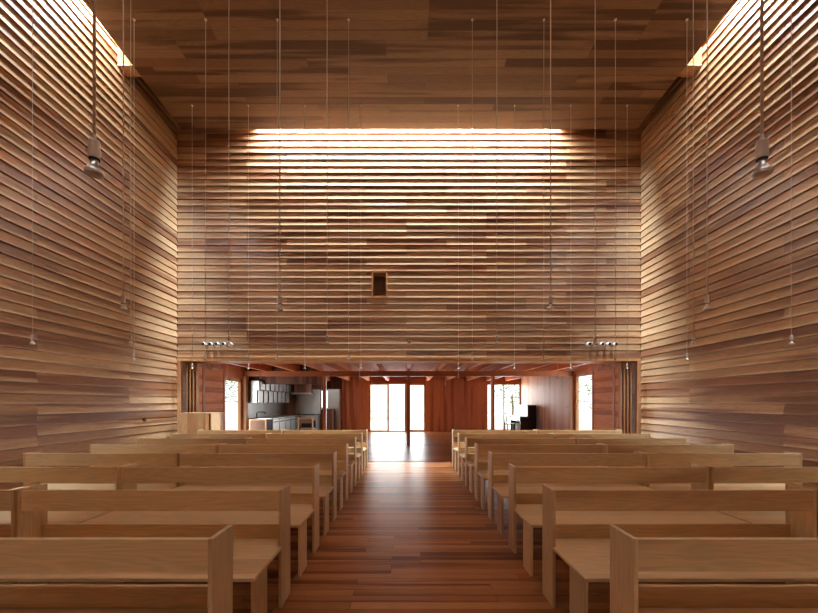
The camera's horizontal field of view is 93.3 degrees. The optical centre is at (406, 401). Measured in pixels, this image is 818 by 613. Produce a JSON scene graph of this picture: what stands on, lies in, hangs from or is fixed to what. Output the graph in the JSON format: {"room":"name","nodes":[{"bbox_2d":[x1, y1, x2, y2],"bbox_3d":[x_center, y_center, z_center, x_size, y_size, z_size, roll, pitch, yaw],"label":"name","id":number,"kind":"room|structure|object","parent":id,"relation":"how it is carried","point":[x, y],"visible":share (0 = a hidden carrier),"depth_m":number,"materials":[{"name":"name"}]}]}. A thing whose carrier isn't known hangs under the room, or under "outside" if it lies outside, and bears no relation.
{"room":"house of worship","nodes":[
{"label":"house of worship","id":0,"kind":"room"},
{"bbox_2d":[0,0,285,489],"bbox_3d":[-5.343,-2.784,8.370,0.114,8.368,20.360,0,0,0],"label":"wall","id":1,"kind":"structure","parent":0,"point":[80,385],"depth_m":6.24,"materials":[{"name":"brown wood"}]},
{"bbox_2d":[116,46,140,76],"bbox_3d":[-5.170,-6.612,7.195,0.320,0.895,0.250,0,0,0],"label":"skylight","id":2,"kind":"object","parent":1,"relation":"attached to","point":[134,73],"depth_m":7.07,"materials":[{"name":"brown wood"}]},
{"bbox_2d":[176,361,182,433],"bbox_3d":[-5.258,0.228,8.943,0.095,2.345,0.095,0,0,0],"label":"trim","id":3,"kind":"structure","parent":1,"relation":"attached to","point":[179,364],"depth_m":8.89,"materials":[{"name":"brown wood"}]},
{"bbox_2d":[205,366,224,429],"bbox_3d":[-5.189,0.225,10.358,0.092,2.310,1.240,0,0,3],"label":"door","id":4,"kind":"structure","parent":1,"relation":"in","point":[214,377],"depth_m":10.50,"materials":[{"name":"brown wood"}]},
{"bbox_2d":[225,377,241,429],"bbox_3d":[-5.335,0.330,11.750,0.090,2.140,1.260,0,0,0],"label":"window","id":5,"kind":"structure","parent":1,"relation":"in","point":[238,380],"depth_m":12.30,"materials":[{"name":"brown wood"}]},
{"bbox_2d":[248,403,285,417],"bbox_3d":[-5.303,-0.055,14.790,0.015,1.190,4.280,0,0,0],"label":"backsplash","id":6,"kind":"structure","parent":1,"relation":"attached to","point":[271,409],"depth_m":14.60,"materials":[{"name":"metal"}]},
{"bbox_2d":[248,390,288,402],"bbox_3d":[-5.095,-0.180,14.475,0.390,0.420,3.450,0,0,0],"label":"upper cabinet","id":7,"kind":"object","parent":1,"relation":"attached to","point":[254,396],"visible":1,"depth_m":13.61,"materials":[{"name":"metal"}]},
{"bbox_2d":[248,381,292,392],"bbox_3d":[-5.055,-0.550,14.625,0.470,0.300,3.750,0,0,0],"label":"upper cabinet","id":8,"kind":"object","parent":1,"relation":"attached to","point":[252,385],"visible":0.79,"depth_m":13.67,"materials":[{"name":"metal"}]},
{"bbox_2d":[249,365,322,383],"bbox_3d":[-4.015,-0.922,13.040,2.590,0.645,0.080,0,0,0],"label":"lintel","id":9,"kind":"object","parent":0,"point":[266,379],"visible":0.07,"depth_m":13.00,"materials":[{"name":"brown wood"}]},
{"bbox_2d":[286,384,321,429],"bbox_3d":[-4.530,0.075,17.000,1.560,2.650,0.100,0,0,0],"label":"wall","id":10,"kind":"structure","parent":0,"point":[291,406],"depth_m":16.95,"materials":[{"name":"brown wood"}]},
{"bbox_2d":[291,384,314,394],"bbox_3d":[-4.420,-0.780,16.520,0.800,0.920,0.800,0,0,0],"label":"range hood","id":11,"kind":"object","parent":10,"relation":"attached to","point":[299,389],"visible":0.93,"depth_m":16.25,"materials":[{"name":"metal"}]},
{"bbox_2d":[296,389,319,413],"bbox_3d":[-4.315,-0.005,16.940,1.070,1.090,0.020,0,0,0],"label":"backsplash","id":12,"kind":"structure","parent":10,"relation":"attached to","point":[305,404],"depth_m":16.93,"materials":[{"name":"metal"}]},
{"bbox_2d":[322,376,341,389],"bbox_3d":[-4.185,-0.915,18.410,2.250,0.670,0.180,0,0,0],"label":"lintel","id":13,"kind":"object","parent":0,"point":[335,383],"visible":0.14,"depth_m":18.32,"materials":[{"name":"brown wood"}]},
{"bbox_2d":[342,376,368,431],"bbox_3d":[-2.410,0.075,18.400,1.300,2.650,0.200,0,0,0],"label":"wall","id":14,"kind":"structure","parent":0,"point":[355,392],"depth_m":18.30,"materials":[{"name":"brown wood"}]},
{"bbox_2d":[369,384,387,431],"bbox_3d":[-1.310,0.265,18.360,0.900,2.270,0.120,0,0,0],"label":"window","id":15,"kind":"structure","parent":14,"relation":"in","point":[370,430],"depth_m":18.30,"materials":[{"name":"brown wood"}]},
{"bbox_2d":[0,432,784,612],"bbox_3d":[0.058,1.500,8.145,11.335,0.200,20.510,0,0,0],"label":"floor","id":16,"kind":"structure","parent":0,"point":[409,537],"depth_m":3.52,"materials":[{"name":"wood"}]},
{"bbox_2d":[0,484,40,583],"bbox_3d":[-3.574,1.000,2.490,1.800,0.800,0.675,0,0,0],"label":"pew","id":17,"kind":"object","parent":16,"relation":"on","point":[8,498],"visible":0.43,"depth_m":2.63,"materials":[{"name":"brown wood"}]},
{"bbox_2d":[0,464,130,522],"bbox_3d":[-3.574,1.000,3.429,1.800,0.800,0.675,0,0,0],"label":"pew","id":18,"kind":"object","parent":16,"relation":"on","point":[7,474],"visible":0.32,"depth_m":3.57,"materials":[{"name":"brown wood"}]},
{"bbox_2d":[9,451,186,489],"bbox_3d":[-3.574,1.000,4.367,1.800,0.800,0.675,0,0,0],"label":"pew","id":19,"kind":"object","parent":16,"relation":"on","point":[32,459],"visible":0.41,"depth_m":4.51,"materials":[{"name":"brown wood"}]},
{"bbox_2d":[0,525,232,612],"bbox_3d":[-1.750,1.000,1.552,1.800,0.800,0.675,0,0,0],"label":"pew","id":20,"kind":"object","parent":16,"relation":"on","point":[213,555],"visible":1,"depth_m":1.70,"materials":[{"name":"brown wood"}]},
{"bbox_2d":[0,484,289,612],"bbox_3d":[-1.750,1.000,2.490,1.800,0.800,0.675,0,0,0],"label":"pew","id":21,"kind":"object","parent":16,"relation":"on","point":[255,545],"visible":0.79,"depth_m":2.63,"materials":[{"name":"brown wood"}]},
{"bbox_2d":[89,443,222,466],"bbox_3d":[-3.574,1.000,5.304,1.800,0.800,0.675,0,0,0],"label":"pew","id":22,"kind":"object","parent":16,"relation":"on","point":[93,448],"visible":0.23,"depth_m":5.45,"materials":[{"name":"brown wood"}]},
{"bbox_2d":[136,437,249,444],"bbox_3d":[-3.574,1.000,6.242,1.800,0.800,0.675,0,0,0],"label":"pew","id":23,"kind":"object","parent":16,"relation":"on","point":[139,441],"visible":0.16,"depth_m":6.38,"materials":[{"name":"brown wood"}]},
{"bbox_2d":[83,464,318,575],"bbox_3d":[-1.750,1.000,3.429,1.800,0.800,0.675,0,0,0],"label":"pew","id":24,"kind":"object","parent":16,"relation":"on","point":[302,505],"visible":0.67,"depth_m":3.57,"materials":[{"name":"brown wood"}]},
{"bbox_2d":[181,412,223,433],"bbox_3d":[-4.640,0.821,8.800,0.680,1.158,0.570,0,0,0],"label":"base cabinet","id":25,"kind":"object","parent":16,"relation":"on","point":[191,422],"visible":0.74,"depth_m":8.52,"materials":[{"name":"brown wood"}]},
{"bbox_2d":[171,433,267,437],"bbox_3d":[-3.574,1.000,7.181,1.800,0.800,0.675,0,0,0],"label":"pew","id":26,"kind":"object","parent":16,"relation":"on","point":[173,435],"visible":0.24,"depth_m":7.32,"materials":[{"name":"brown wood"}]},
{"bbox_2d":[197,429,283,433],"bbox_3d":[-3.574,1.000,8.118,1.800,0.800,0.675,0,0,0],"label":"pew","id":27,"kind":"object","parent":16,"relation":"on","point":[202,431],"visible":0.16,"depth_m":8.26,"materials":[{"name":"brown wood"}]},
{"bbox_2d":[242,376,247,429],"bbox_3d":[-5.245,0.282,12.530,0.130,2.236,0.180,0,0,0],"label":"column","id":28,"kind":"structure","parent":16,"relation":"on","point":[244,378],"depth_m":12.44,"materials":[{"name":"brown wood"}]},
{"bbox_2d":[171,451,336,535],"bbox_3d":[-1.750,1.000,4.367,1.800,0.800,0.675,0,0,0],"label":"pew","id":29,"kind":"object","parent":16,"relation":"on","point":[327,483],"visible":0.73,"depth_m":4.51,"materials":[{"name":"brown wood"}]},
{"bbox_2d":[249,419,266,429],"bbox_3d":[-4.660,0.970,12.330,0.540,0.860,0.500,0,0,0],"label":"cabinet","id":30,"kind":"object","parent":16,"relation":"on","point":[254,424],"visible":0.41,"depth_m":12.09,"materials":[{"name":"brown wood"}]},
{"bbox_2d":[249,415,299,429],"bbox_3d":[-4.883,0.975,14.625,0.814,0.850,3.350,0,0,0],"label":"base cabinet","id":31,"kind":"object","parent":16,"relation":"on","point":[279,422],"depth_m":14.08,"materials":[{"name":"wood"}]},
{"bbox_2d":[249,415,299,418],"bbox_3d":[-4.885,0.565,14.625,0.810,0.030,3.350,0,0,0],"label":"countertop","id":32,"kind":"structure","parent":31,"relation":"on","point":[278,416],"depth_m":13.95,"materials":[{"name":"metal"}]},
{"bbox_2d":[219,443,347,510],"bbox_3d":[-1.750,1.000,5.304,1.800,0.800,0.675,0,0,0],"label":"pew","id":33,"kind":"object","parent":16,"relation":"on","point":[342,468],"visible":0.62,"depth_m":5.45,"materials":[{"name":"brown wood"}]},
{"bbox_2d":[246,437,356,492],"bbox_3d":[-1.750,1.000,6.242,1.800,0.800,0.675,0,0,0],"label":"pew","id":34,"kind":"object","parent":16,"relation":"on","point":[352,442],"visible":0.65,"depth_m":6.38,"materials":[{"name":"brown wood"}]},
{"bbox_2d":[300,414,319,429],"bbox_3d":[-4.130,0.945,16.585,0.680,0.830,0.670,0,0,0],"label":"gas range","id":35,"kind":"object","parent":16,"relation":"on","point":[316,417],"visible":0.59,"depth_m":16.27,"materials":[{"name":"metal"}]},
{"bbox_2d":[267,433,362,480],"bbox_3d":[-1.750,1.000,7.181,1.800,0.800,0.675,0,0,0],"label":"pew","id":36,"kind":"object","parent":16,"relation":"on","point":[269,435],"visible":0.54,"depth_m":7.32,"materials":[{"name":"brown wood"}]},
{"bbox_2d":[323,376,326,429],"bbox_3d":[-2.665,0.282,12.555,0.110,2.236,0.110,0,0,0],"label":"column","id":37,"kind":"structure","parent":16,"relation":"on","point":[324,377],"depth_m":12.50,"materials":[{"name":"brown wood"}]},
{"bbox_2d":[283,429,367,470],"bbox_3d":[-1.750,1.000,8.118,1.800,0.800,0.675,0,0,0],"label":"pew","id":38,"kind":"object","parent":16,"relation":"on","point":[365,432],"visible":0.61,"depth_m":8.26,"materials":[{"name":"brown wood"}]},
{"bbox_2d":[322,409,333,429],"bbox_3d":[-3.735,0.850,17.290,0.870,1.100,0.460,0,0,0],"label":"sideboard","id":39,"kind":"object","parent":16,"relation":"on","point":[330,412],"visible":0.42,"depth_m":17.06,"materials":[{"name":"brown wood"}]},
{"bbox_2d":[328,389,341,429],"bbox_3d":[-3.335,0.400,17.935,0.530,2.000,0.630,0,0,0],"label":"refrigerator","id":40,"kind":"object","parent":16,"relation":"on","point":[334,395],"visible":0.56,"depth_m":17.65,"materials":[{"name":"metal"}]},
{"bbox_2d":[407,376,409,444],"bbox_3d":[0.065,0.282,12.555,0.110,2.236,0.110,0,0,0],"label":"column","id":41,"kind":"structure","parent":16,"relation":"on","point":[408,377],"depth_m":12.50,"materials":[{"name":"brown wood"}]},
{"bbox_2d":[243,371,573,375],"bbox_3d":[0.058,-0.918,12.560,10.735,0.167,0.120,0,0,0],"label":"cross beam","id":42,"kind":"structure","parent":41,"relation":"on","point":[245,373],"depth_m":12.50,"materials":[{"name":"brown wood"}]},
{"bbox_2d":[491,376,494,429],"bbox_3d":[2.800,0.282,12.555,0.110,2.236,0.110,0,0,0],"label":"column","id":43,"kind":"structure","parent":16,"relation":"on","point":[492,377],"depth_m":12.50,"materials":[{"name":"brown wood"}]},
{"bbox_2d":[452,429,536,470],"bbox_3d":[1.895,1.000,8.118,1.800,0.800,0.675,0,0,0],"label":"pew","id":44,"kind":"object","parent":16,"relation":"on","point":[454,432],"visible":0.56,"depth_m":8.26,"materials":[{"name":"brown wood"}]},
{"bbox_2d":[458,433,553,480],"bbox_3d":[1.895,1.000,7.181,1.800,0.800,0.675,0,0,0],"label":"pew","id":45,"kind":"object","parent":16,"relation":"on","point":[461,437],"visible":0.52,"depth_m":7.32,"materials":[{"name":"brown wood"}]},
{"bbox_2d":[465,437,575,492],"bbox_3d":[1.895,1.000,6.242,1.800,0.800,0.675,0,0,0],"label":"pew","id":46,"kind":"object","parent":16,"relation":"on","point":[469,442],"visible":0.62,"depth_m":6.38,"materials":[{"name":"brown wood"}]},
{"bbox_2d":[510,405,536,429],"bbox_3d":[5.000,0.762,16.600,0.700,1.275,1.540,0,0,0],"label":"upright piano","id":47,"kind":"object","parent":16,"relation":"on","point":[526,414],"visible":0.8,"depth_m":15.86,"materials":[{"name":"black paint"}]},
{"bbox_2d":[475,443,604,510],"bbox_3d":[1.895,1.000,5.304,1.800,0.800,0.675,0,0,0],"label":"pew","id":48,"kind":"object","parent":16,"relation":"on","point":[481,469],"visible":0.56,"depth_m":5.45,"materials":[{"name":"brown wood"}]},
{"bbox_2d":[488,451,654,535],"bbox_3d":[1.895,1.000,4.367,1.800,0.800,0.675,0,0,0],"label":"pew","id":49,"kind":"object","parent":16,"relation":"on","point":[499,484],"visible":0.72,"depth_m":4.51,"materials":[{"name":"brown wood"}]},
{"bbox_2d":[568,376,574,429],"bbox_3d":[5.360,0.282,12.530,0.130,2.236,0.180,0,0,0],"label":"column","id":50,"kind":"structure","parent":16,"relation":"on","point":[571,379],"depth_m":12.44,"materials":[{"name":"brown wood"}]},
{"bbox_2d":[535,429,621,433],"bbox_3d":[3.719,1.000,8.118,1.800,0.800,0.675,0,0,0],"label":"pew","id":51,"kind":"object","parent":16,"relation":"on","point":[616,431],"visible":0.22,"depth_m":8.26,"materials":[{"name":"brown wood"}]},
{"bbox_2d":[553,433,649,437],"bbox_3d":[3.719,1.000,7.181,1.800,0.800,0.675,0,0,0],"label":"pew","id":52,"kind":"object","parent":16,"relation":"on","point":[644,435],"visible":0.2,"depth_m":7.32,"materials":[{"name":"brown wood"}]},
{"bbox_2d":[509,464,747,575],"bbox_3d":[1.895,1.000,3.429,1.800,0.800,0.675,0,0,0],"label":"pew","id":53,"kind":"object","parent":16,"relation":"on","point":[528,506],"visible":0.7,"depth_m":3.57,"materials":[{"name":"brown wood"}]},
{"bbox_2d":[572,437,685,444],"bbox_3d":[3.719,1.000,6.242,1.800,0.800,0.675,0,0,0],"label":"pew","id":54,"kind":"object","parent":16,"relation":"on","point":[579,441],"visible":0.23,"depth_m":6.38,"materials":[{"name":"brown wood"}]},
{"bbox_2d":[600,443,733,466],"bbox_3d":[3.719,1.000,5.304,1.800,0.800,0.675,0,0,0],"label":"pew","id":55,"kind":"object","parent":16,"relation":"on","point":[723,448],"visible":0.22,"depth_m":5.45,"materials":[{"name":"brown wood"}]},
{"bbox_2d":[542,484,817,612],"bbox_3d":[1.895,1.000,2.490,1.800,0.800,0.675,0,0,0],"label":"pew","id":56,"kind":"object","parent":16,"relation":"on","point":[585,547],"visible":0.78,"depth_m":2.63,"materials":[{"name":"brown wood"}]},
{"bbox_2d":[610,525,817,612],"bbox_3d":[1.895,1.000,1.552,1.800,0.800,0.675,0,0,0],"label":"pew","id":57,"kind":"object","parent":16,"relation":"on","point":[630,555],"visible":1,"depth_m":1.73,"materials":[{"name":"brown wood"}]},
{"bbox_2d":[638,451,801,489],"bbox_3d":[3.719,1.000,4.367,1.800,0.800,0.675,0,0,0],"label":"pew","id":58,"kind":"object","parent":16,"relation":"on","point":[786,459],"visible":0.44,"depth_m":4.51,"materials":[{"name":"brown wood"}]},
{"bbox_2d":[697,464,817,522],"bbox_3d":[3.719,1.000,3.429,1.800,0.800,0.675,0,0,0],"label":"pew","id":59,"kind":"object","parent":16,"relation":"on","point":[716,474],"visible":0.26,"depth_m":3.57,"materials":[{"name":"brown wood"}]},
{"bbox_2d":[369,376,424,383],"bbox_3d":[-0.430,-1.060,18.410,2.660,0.380,0.180,0,0,0],"label":"lintel","id":60,"kind":"object","parent":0,"point":[374,379],"visible":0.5,"depth_m":18.32,"materials":[{"name":"brown wood"}]},
{"bbox_2d":[298,364,518,370],"bbox_3d":[0.058,-1.320,14.015,11.335,0.160,9.170,0,0,0],"label":"ceiling","id":61,"kind":"structure","parent":0,"point":[365,367],"depth_m":13.88,"materials":[{"name":"brown wood"}]},
{"bbox_2d":[268,364,330,380],"bbox_3d":[-3.655,-1.123,13.925,0.110,0.245,8.790,0,0,0],"label":"ceiling beam","id":62,"kind":"structure","parent":61,"relation":"attached to","point":[292,367],"depth_m":11.98,"materials":[{"name":"brown wood"}]},
{"bbox_2d":[302,364,349,380],"bbox_3d":[-2.725,-1.123,13.925,0.110,0.245,8.790,0,0,0],"label":"ceiling beam","id":63,"kind":"structure","parent":61,"relation":"attached to","point":[321,367],"depth_m":12.57,"materials":[{"name":"brown wood"}]},
{"bbox_2d":[466,364,513,380],"bbox_3d":[2.855,-1.123,13.925,0.110,0.245,8.790,0,0,0],"label":"ceiling beam","id":64,"kind":"structure","parent":61,"relation":"attached to","point":[493,367],"depth_m":12.57,"materials":[{"name":"brown wood"}]},
{"bbox_2d":[485,364,549,380],"bbox_3d":[3.785,-1.123,13.925,0.110,0.245,8.790,0,0,0],"label":"ceiling beam","id":65,"kind":"structure","parent":61,"relation":"attached to","point":[521,367],"depth_m":12.52,"materials":[{"name":"brown wood"}]},
{"bbox_2d":[505,364,584,380],"bbox_3d":[4.715,-1.123,13.925,0.110,0.245,8.790,0,0,0],"label":"ceiling beam","id":66,"kind":"structure","parent":61,"relation":"attached to","point":[552,367],"depth_m":12.58,"materials":[{"name":"brown wood"}]},
{"bbox_2d":[176,124,641,356],"bbox_3d":[0.058,-4.004,8.948,10.735,5.928,0.084,0,0,0],"label":"wall","id":67,"kind":"structure","parent":0,"point":[403,183],"depth_m":8.92,"materials":[{"name":"brown wood"}]},
{"bbox_2d":[371,271,387,297],"bbox_3d":[-0.625,-2.712,9.072,0.370,0.628,0.375,0,0,0],"label":"window niche","id":68,"kind":"object","parent":67,"relation":"in","point":[378,278],"visible":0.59,"depth_m":9.23,"materials":[{"name":"brown wood"}]},
{"bbox_2d":[177,357,640,360],"bbox_3d":[0.058,-0.993,8.943,10.695,0.095,0.095,0,0,0],"label":"trim","id":69,"kind":"structure","parent":67,"relation":"attached to","point":[178,358],"depth_m":8.89,"materials":[{"name":"brown wood"}]},
{"bbox_2d":[86,0,734,128],"bbox_3d":[0.060,-6.413,3.560,10.140,0.665,10.100,0,0,0],"label":"ceiling","id":70,"kind":"structure","parent":0,"point":[410,61],"depth_m":6.87,"materials":[{"name":"wood"}]},
{"bbox_2d":[30,0,34,344],"bbox_3d":[-4.418,-3.488,4.560,0.051,5.618,0.051,0,0,0],"label":"pendant lamp","id":71,"kind":"object","parent":70,"relation":"hanging from","point":[32,342],"visible":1,"depth_m":4.56,"materials":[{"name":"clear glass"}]},
{"bbox_2d":[83,0,104,178],"bbox_3d":[-0.938,-3.576,1.160,0.051,5.795,0.051,0,0,0],"label":"pendant lamp","id":72,"kind":"object","parent":70,"relation":"hanging from","point":[92,169],"visible":1,"depth_m":1.16,"materials":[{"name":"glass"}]},
{"bbox_2d":[88,134,100,162],"bbox_3d":[-0.938,-0.765,1.160,0.032,0.076,0.032,0,0,0],"label":"socket","id":73,"kind":"object","parent":72,"relation":"attached to","point":[94,145],"depth_m":1.15,"materials":[{"name":"grey metal"}]},
{"bbox_2d":[119,0,127,310],"bbox_3d":[-2.098,-3.532,2.860,0.051,5.706,0.051,0,0,0],"label":"pendant lamp","id":74,"kind":"object","parent":70,"relation":"hanging from","point":[123,298],"visible":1,"depth_m":2.86,"materials":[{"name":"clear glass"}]},
{"bbox_2d":[128,0,132,344],"bbox_3d":[-3.258,-3.488,4.560,0.051,5.618,0.051,0,0,0],"label":"pendant lamp","id":75,"kind":"object","parent":70,"relation":"hanging from","point":[130,335],"visible":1,"depth_m":4.55,"materials":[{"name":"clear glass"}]},
{"bbox_2d":[204,18,206,359],"bbox_3d":[-3.258,-3.443,6.260,0.051,5.530,0.051,0,0,0],"label":"pendant lamp","id":76,"kind":"object","parent":70,"relation":"hanging from","point":[205,19],"visible":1,"depth_m":6.25,"materials":[{"name":"silver glass"}]},
{"bbox_2d":[247,105,249,368],"bbox_3d":[-3.258,-3.399,7.957,0.051,5.442,0.051,0,0,0],"label":"pendant lamp","id":77,"kind":"object","parent":70,"relation":"hanging from","point":[247,105],"visible":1,"depth_m":7.95,"materials":[{"name":"silver glass"}]},
{"bbox_2d":[276,0,282,310],"bbox_3d":[-0.938,-3.532,2.860,0.051,5.706,0.051,0,0,0],"label":"pendant lamp","id":78,"kind":"object","parent":70,"relation":"hanging from","point":[279,308],"visible":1,"depth_m":2.86,"materials":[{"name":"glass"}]},
{"bbox_2d":[347,18,349,359],"bbox_3d":[-0.938,-3.443,6.260,0.051,5.530,0.051,0,0,0],"label":"pendant lamp","id":79,"kind":"object","parent":70,"relation":"hanging from","point":[348,19],"visible":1,"depth_m":6.26,"materials":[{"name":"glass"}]},
{"bbox_2d":[457,105,459,368],"bbox_3d":[1.068,-3.399,7.957,0.051,5.442,0.051,0,0,0],"label":"pendant lamp","id":80,"kind":"object","parent":70,"relation":"hanging from","point":[457,105],"visible":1,"depth_m":7.96,"materials":[{"name":"silver glass"}]},
{"bbox_2d":[471,18,473,359],"bbox_3d":[1.068,-3.443,6.260,0.051,5.530,0.051,0,0,0],"label":"pendant lamp","id":81,"kind":"object","parent":70,"relation":"hanging from","point":[472,19],"visible":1,"depth_m":6.26,"materials":[{"name":"silver glass"}]},
{"bbox_2d":[513,105,515,368],"bbox_3d":[2.228,-3.399,7.957,0.051,5.442,0.051,0,0,0],"label":"pendant lamp","id":82,"kind":"object","parent":70,"relation":"hanging from","point":[514,105],"visible":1,"depth_m":7.95,"materials":[{"name":"silver glass"}]},
{"bbox_2d":[547,0,553,310],"bbox_3d":[1.068,-3.532,2.860,0.051,5.706,0.051,0,0,0],"label":"pendant lamp","id":83,"kind":"object","parent":70,"relation":"hanging from","point":[550,298],"visible":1,"depth_m":2.86,"materials":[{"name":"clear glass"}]},
{"bbox_2d":[614,18,616,359],"bbox_3d":[3.388,-3.443,6.260,0.051,5.530,0.051,0,0,0],"label":"pendant lamp","id":84,"kind":"object","parent":70,"relation":"hanging from","point":[615,19],"visible":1,"depth_m":6.25,"materials":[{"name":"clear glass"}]},
{"bbox_2d":[691,0,695,344],"bbox_3d":[3.388,-3.488,4.560,0.051,5.618,0.051,0,0,0],"label":"pendant lamp","id":85,"kind":"object","parent":70,"relation":"hanging from","point":[693,335],"visible":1,"depth_m":4.56,"materials":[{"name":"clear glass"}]},
{"bbox_2d":[703,0,711,310],"bbox_3d":[2.228,-3.532,2.860,0.051,5.706,0.051,0,0,0],"label":"pendant lamp","id":86,"kind":"object","parent":70,"relation":"hanging from","point":[707,307],"visible":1,"depth_m":2.86,"materials":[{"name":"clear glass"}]},
{"bbox_2d":[751,0,773,178],"bbox_3d":[1.068,-3.576,1.160,0.051,5.795,0.051,0,0,0],"label":"pendant lamp","id":87,"kind":"object","parent":70,"relation":"hanging from","point":[763,169],"visible":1,"depth_m":1.16,"materials":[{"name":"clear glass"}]},
{"bbox_2d":[755,134,768,162],"bbox_3d":[1.068,-0.765,1.160,0.032,0.076,0.032,0,0,0],"label":"socket","id":88,"kind":"object","parent":87,"relation":"attached to","point":[762,145],"depth_m":1.15,"materials":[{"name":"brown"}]},
{"bbox_2d":[789,0,794,344],"bbox_3d":[4.548,-3.488,4.560,0.051,5.618,0.051,0,0,0],"label":"pendant lamp","id":89,"kind":"object","parent":70,"relation":"hanging from","point":[791,342],"visible":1,"depth_m":4.56,"materials":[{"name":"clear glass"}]},
{"bbox_2d":[425,376,486,431],"bbox_3d":[2.350,0.075,18.400,2.900,2.650,0.200,0,0,0],"label":"wall","id":90,"kind":"structure","parent":0,"point":[459,404],"depth_m":18.30,"materials":[{"name":"brown wood"}]},
{"bbox_2d":[487,384,520,429],"bbox_3d":[4.612,0.240,18.360,1.625,2.220,0.120,0,0,0],"label":"window","id":91,"kind":"structure","parent":90,"relation":"in","point":[487,384],"depth_m":18.30,"materials":[{"name":"brown wood"}]},
{"bbox_2d":[632,362,634,433],"bbox_3d":[5.603,-2.680,3.710,0.245,8.560,11.640,0,0,0],"label":"wall","id":92,"kind":"structure","parent":0,"point":[633,363],"depth_m":9.32,"materials":[{"name":"brown wood"}]},
{"bbox_2d":[521,0,817,488],"bbox_3d":[5.458,-2.784,8.370,0.114,8.368,20.360,0,0,0],"label":"wall","id":93,"kind":"structure","parent":0,"point":[742,384],"depth_m":6.36,"materials":[{"name":"brown wood"}]},
{"bbox_2d":[575,371,591,429],"bbox_3d":[5.450,0.250,11.750,0.090,2.300,1.260,0,0,0],"label":"window","id":94,"kind":"structure","parent":93,"relation":"in","point":[578,375],"depth_m":12.30,"materials":[{"name":"brown wood"}]},
{"bbox_2d":[592,366,612,429],"bbox_3d":[5.304,0.225,10.358,0.092,2.310,1.240,0,0,-3],"label":"door","id":95,"kind":"structure","parent":93,"relation":"in","point":[602,378],"depth_m":10.46,"materials":[{"name":"brown wood"}]},
{"bbox_2d":[635,361,641,433],"bbox_3d":[5.372,0.228,8.943,0.095,2.345,0.095,0,0,0],"label":"trim","id":96,"kind":"structure","parent":93,"relation":"attached to","point":[638,364],"depth_m":8.89,"materials":[{"name":"brown wood"}]},
{"bbox_2d":[678,46,702,76],"bbox_3d":[5.287,-6.612,7.195,0.315,0.895,0.250,0,0,0],"label":"trim","id":97,"kind":"structure","parent":93,"relation":"attached to","point":[688,70],"depth_m":7.09,"materials":[{"name":"brown wood"}]},
{"bbox_3d":[-22.805,1.605,4.200,34.390,0.290,28.400,0,0,0],"label":"ground","id":98,"kind":"structure","parent":0,"visible":0},
{"bbox_2d":[225,403,237,429],"bbox_3d":[-8.200,0.755,18.000,0.100,1.410,16.000,0,0,0],"label":"fence","id":99,"kind":"object","parent":98,"relation":"on","point":[231,409],"visible":0.06,"depth_m":17.98,"materials":[{"name":"white paint"}]},
{"bbox_3d":[22.863,1.605,4.200,34.275,0.290,28.400,0,0,0],"label":"ground","id":100,"kind":"structure","parent":0,"visible":0},
{"bbox_2d":[579,410,591,429],"bbox_3d":[8.900,0.930,18.000,0.100,1.060,16.000,0,0,0],"label":"fence","id":101,"kind":"object","parent":100,"relation":"on","point":[585,416],"visible":0.02,"depth_m":19.09,"materials":[{"name":"white paint"}]},
{"bbox_3d":[0.057,-4.000,9.232,10.835,5.920,0.495,0,0,0],"label":"wall","id":102,"kind":"structure","parent":0,"visible":0},
{"bbox_2d":[189,363,192,412],"bbox_3d":[-5.102,0.230,9.270,0.038,2.300,0.340,0,0,0],"label":"door","id":103,"kind":"structure","parent":102,"relation":"in","point":[190,369],"depth_m":9.10,"materials":[{"name":"brown wood"}]},
{"bbox_2d":[196,363,204,411],"bbox_3d":[-4.946,0.230,9.270,0.038,2.300,0.340,0,0,0],"label":"door","id":104,"kind":"structure","parent":102,"relation":"in","point":[200,368],"depth_m":9.25,"materials":[{"name":"brown wood"}]},
{"bbox_2d":[183,361,634,363],"bbox_3d":[0.058,-1.075,9.260,10.735,0.250,0.540,0,0,0],"label":"trim","id":105,"kind":"structure","parent":102,"relation":"attached to","point":[200,362],"depth_m":9.28,"materials":[{"name":"brown wood"}]},
{"bbox_2d":[613,363,621,429],"bbox_3d":[5.061,0.230,9.270,0.038,2.300,0.340,0,0,0],"label":"door","id":106,"kind":"structure","parent":102,"relation":"in","point":[617,368],"depth_m":9.24,"materials":[{"name":"brown wood"}]},
{"bbox_2d":[622,363,624,433],"bbox_3d":[5.139,0.230,9.270,0.038,2.300,0.340,0,0,0],"label":"door","id":107,"kind":"structure","parent":102,"relation":"in","point":[623,364],"depth_m":9.11,"materials":[{"name":"brown wood"}]},
{"bbox_2d":[625,363,628,433],"bbox_3d":[5.217,0.230,9.270,0.038,2.300,0.340,0,0,0],"label":"door","id":108,"kind":"structure","parent":102,"relation":"in","point":[626,370],"depth_m":9.12,"materials":[{"name":"brown wood"}]},
{"bbox_2d":[629,363,631,433],"bbox_3d":[5.295,0.230,9.270,0.038,2.300,0.340,0,0,0],"label":"door","id":109,"kind":"structure","parent":102,"relation":"in","point":[630,364],"depth_m":9.10,"materials":[{"name":"brown wood"}]},
{"label":"outside","id":110,"kind":"structure","parent":0,"visible":0},
{"bbox_2d":[371,411,516,430],"bbox_3d":[0.000,1.605,39.200,80.000,0.290,41.600,0,0,0],"label":"ground","id":111,"kind":"structure","parent":110,"point":[377,425],"depth_m":25.05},
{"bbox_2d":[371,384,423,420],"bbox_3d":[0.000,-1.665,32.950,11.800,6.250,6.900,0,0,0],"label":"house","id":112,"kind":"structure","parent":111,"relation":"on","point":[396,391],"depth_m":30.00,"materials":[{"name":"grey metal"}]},
{"bbox_2d":[495,385,518,414],"bbox_3d":[6.293,-0.036,23.004,2.258,2.998,2.243,0,0,0],"label":"tree","id":113,"kind":"object","parent":111,"relation":"on","point":[501,394],"visible":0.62,"depth_m":22.98,"materials":[{"name":"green plant"}]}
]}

